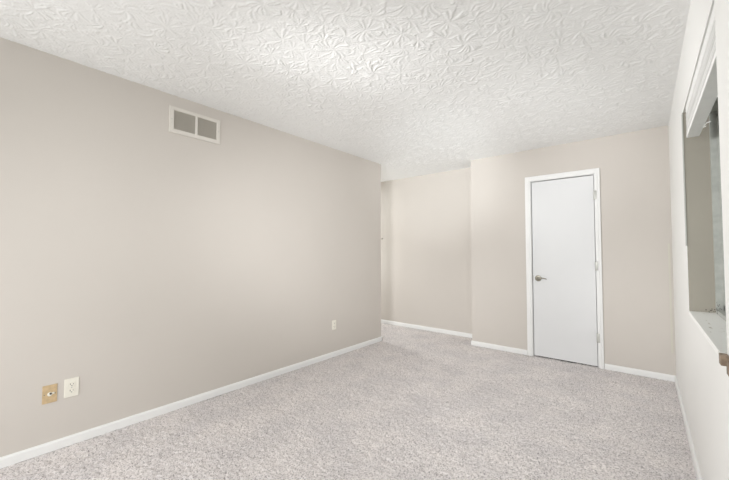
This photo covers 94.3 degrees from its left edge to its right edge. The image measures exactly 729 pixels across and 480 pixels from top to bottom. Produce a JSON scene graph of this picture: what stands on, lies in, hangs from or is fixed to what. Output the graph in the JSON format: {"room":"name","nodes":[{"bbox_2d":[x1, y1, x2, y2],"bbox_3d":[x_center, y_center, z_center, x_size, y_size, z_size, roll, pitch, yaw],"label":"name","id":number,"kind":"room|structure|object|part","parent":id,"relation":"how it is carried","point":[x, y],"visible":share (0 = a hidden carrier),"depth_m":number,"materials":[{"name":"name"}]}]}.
{"room":"empty living room","nodes":[
{"label":"empty living room","id":0,"kind":"room"},
{"bbox_2d":[0,38,380,456],"bbox_3d":[-1.660,0.080,2.498,0.120,2.440,5.766,-2,-3,40],"label":"wall","id":1,"kind":"structure","parent":0,"point":[142,262],"depth_m":2.49,"materials":[{"name":"beige paint"}]},
{"bbox_2d":[42,384,57,404],"bbox_3d":[-1.914,0.938,2.057,0.014,0.108,0.068,-2,-3,40],"label":"cable plate","id":2,"kind":"object","parent":1,"relation":"attached to","point":[49,393],"visible":1,"depth_m":2.06,"materials":[{"name":"beige plastic"}]},
{"bbox_2d":[64,377,78,397],"bbox_3d":[-1.851,0.932,2.138,0.008,0.115,0.071,-2,-3,40],"label":"wall outlet","id":3,"kind":"object","parent":1,"relation":"attached to","point":[71,386],"visible":1,"depth_m":2.13,"materials":[{"name":"beige plastic"}]},
{"bbox_2d":[0,336,381,468],"bbox_3d":[-1.568,1.271,2.464,0.013,0.058,5.659,-2,-3,40],"label":"baseboard","id":4,"kind":"structure","parent":1,"relation":"attached to","point":[35,451],"depth_m":2.47,"materials":[{"name":"white paint"}]},
{"bbox_2d":[169,105,219,143],"bbox_3d":[-1.379,-0.934,2.768,0.013,0.208,0.406,-2,-3,40],"label":"air vent","id":5,"kind":"object","parent":1,"relation":"in","point":[183,122],"visible":1,"depth_m":2.75,"materials":[{"name":"white metal"}]},
{"bbox_3d":[-1.436,-0.939,2.701,0.009,0.148,0.162,-2,-3,40],"label":"louvre panel","id":6,"kind":"part","parent":5,"relation":"part of","materials":[{"name":"beige metal"}]},
{"bbox_3d":[-1.321,-0.934,2.840,0.009,0.148,0.158,-2,-3,40],"label":"louvre panel","id":7,"kind":"part","parent":5,"relation":"part of","materials":[{"name":"beige metal"}]},
{"bbox_2d":[332,320,335,329],"bbox_3d":[-0.353,0.989,3.942,0.008,0.108,0.066,-2,-3,40],"label":"wall outlet","id":8,"kind":"object","parent":1,"relation":"attached to","point":[333,321],"visible":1,"depth_m":3.93,"materials":[{"name":"beige plastic"}]},
{"bbox_2d":[0,0,690,181],"bbox_3d":[-0.853,-1.183,2.575,5.300,0.107,6.842,-2,-3,40],"label":"ceiling","id":9,"kind":"structure","parent":0,"point":[410,88],"depth_m":2.17,"materials":[{"name":"white paint"}]},
{"bbox_2d":[0,323,696,479],"bbox_3d":[-0.856,1.358,2.482,5.300,0.126,6.842,-2,-3,40],"label":"floor","id":10,"kind":"structure","parent":0,"point":[412,403],"depth_m":2.34,"materials":[{"name":"carpet"}]},
{"bbox_2d":[381,167,471,333],"bbox_3d":[0.466,0.203,5.798,3.153,2.440,0.120,-2,-3,40],"label":"wall","id":11,"kind":"structure","parent":0,"point":[426,263],"depth_m":5.28,"materials":[{"name":"beige paint"}]},
{"bbox_2d":[381,319,471,337],"bbox_3d":[0.469,1.390,5.666,3.033,0.058,0.013,-2,-3,40],"label":"baseboard","id":12,"kind":"structure","parent":11,"relation":"attached to","point":[432,329],"depth_m":5.22,"materials":[{"name":"white paint"}]},
{"bbox_2d":[470,125,675,375],"bbox_3d":[2.322,0.141,4.027,1.967,2.440,0.476,-2,-3,40],"label":"wall","id":13,"kind":"structure","parent":0,"point":[636,229],"depth_m":3.52,"materials":[{"name":"beige paint"}]},
{"bbox_2d":[525,168,603,368],"bbox_3d":[2.232,0.297,3.818,0.741,2.112,0.172,-2,-3,40],"label":"door","id":14,"kind":"structure","parent":13,"relation":"in","point":[564,290],"depth_m":3.78,"materials":[{"name":"white paint"}]},
{"bbox_3d":[2.034,0.445,3.908,0.134,0.071,0.066,-2,-3,40],"label":"handle","id":15,"kind":"part","parent":14,"relation":"part of","materials":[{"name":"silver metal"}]},
{"bbox_2d":[472,341,674,381],"bbox_3d":[2.165,1.324,3.796,1.967,0.058,0.013,-2,-3,40],"label":"baseboard","id":16,"kind":"structure","parent":13,"relation":"attached to","point":[656,375],"depth_m":3.44,"materials":[{"name":"white paint"}]},
{"bbox_2d":[668,243,672,352],"bbox_3d":[2.908,0.551,3.213,0.016,1.038,0.004,-2,-3,40],"label":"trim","id":17,"kind":"structure","parent":13,"relation":"attached to","point":[669,257],"depth_m":3.21,"materials":[{"name":"beige paint"}]},
{"bbox_2d":[668,0,728,479],"bbox_3d":[1.002,0.020,0.758,0.180,2.440,6.486,-2,-3,40],"label":"wall","id":18,"kind":"structure","parent":0,"point":[703,383],"depth_m":1.98,"materials":[{"name":"white paint"}]},
{"bbox_2d":[681,113,686,245],"bbox_3d":[1.977,-0.375,2.092,0.004,0.821,0.049,-2,-3,40],"label":"trim","id":19,"kind":"structure","parent":18,"relation":"attached to","point":[682,113],"depth_m":2.08,"materials":[{"name":"white paint"}]},
{"bbox_2d":[674,376,701,479],"bbox_3d":[0.926,1.213,0.776,0.013,0.058,6.246,-2,-3,40],"label":"baseboard","id":20,"kind":"structure","parent":18,"relation":"attached to","point":[690,442],"depth_m":2.15,"materials":[{"name":"white paint"}]},
{"bbox_2d":[686,6,717,137],"bbox_3d":[1.564,-0.696,1.540,0.072,0.212,1.114,-2,-3,40],"label":"window blind","id":21,"kind":"object","parent":18,"relation":"attached to","point":[703,94],"visible":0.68,"depth_m":1.47,"materials":[{"name":"white plastic"}]},
{"bbox_3d":[1.556,-0.626,1.541,0.054,0.022,1.110,-2,-3,40],"label":"rail","id":22,"kind":"part","parent":21,"relation":"part of","materials":[{"name":"white plastic"}]},
{"bbox_2d":[689,97,726,355],"bbox_3d":[1.632,-0.187,1.539,0.168,1.237,1.240,-2,-3,40],"label":"window","id":23,"kind":"structure","parent":18,"relation":"in","point":[712,326],"depth_m":1.95,"materials":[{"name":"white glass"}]},
{"bbox_3d":[1.611,0.420,1.533,0.117,0.022,1.240,-2,-3,40],"label":"sill","id":24,"kind":"part","parent":23,"relation":"part of","materials":[{"name":"white paint"}]},
{"bbox_3d":[1.676,-0.199,1.502,0.053,1.215,1.240,-2,-3,40],"label":"frame","id":25,"kind":"part","parent":23,"relation":"part of","materials":[{"name":"white plastic"}]},
{"bbox_3d":[1.683,-0.190,1.506,0.034,1.153,1.175,-2,-3,40],"label":"sash","id":26,"kind":"part","parent":23,"relation":"part of","materials":[{"name":"white plastic"}]},
{"bbox_2d":[719,353,728,375],"bbox_3d":[1.139,0.395,1.067,0.020,0.058,0.078,-2,-3,40],"label":"bracket","id":27,"kind":"object","parent":18,"relation":"attached to","point":[723,358],"visible":1,"depth_m":1.07,"materials":[{"name":"brown wood"}]}
]}

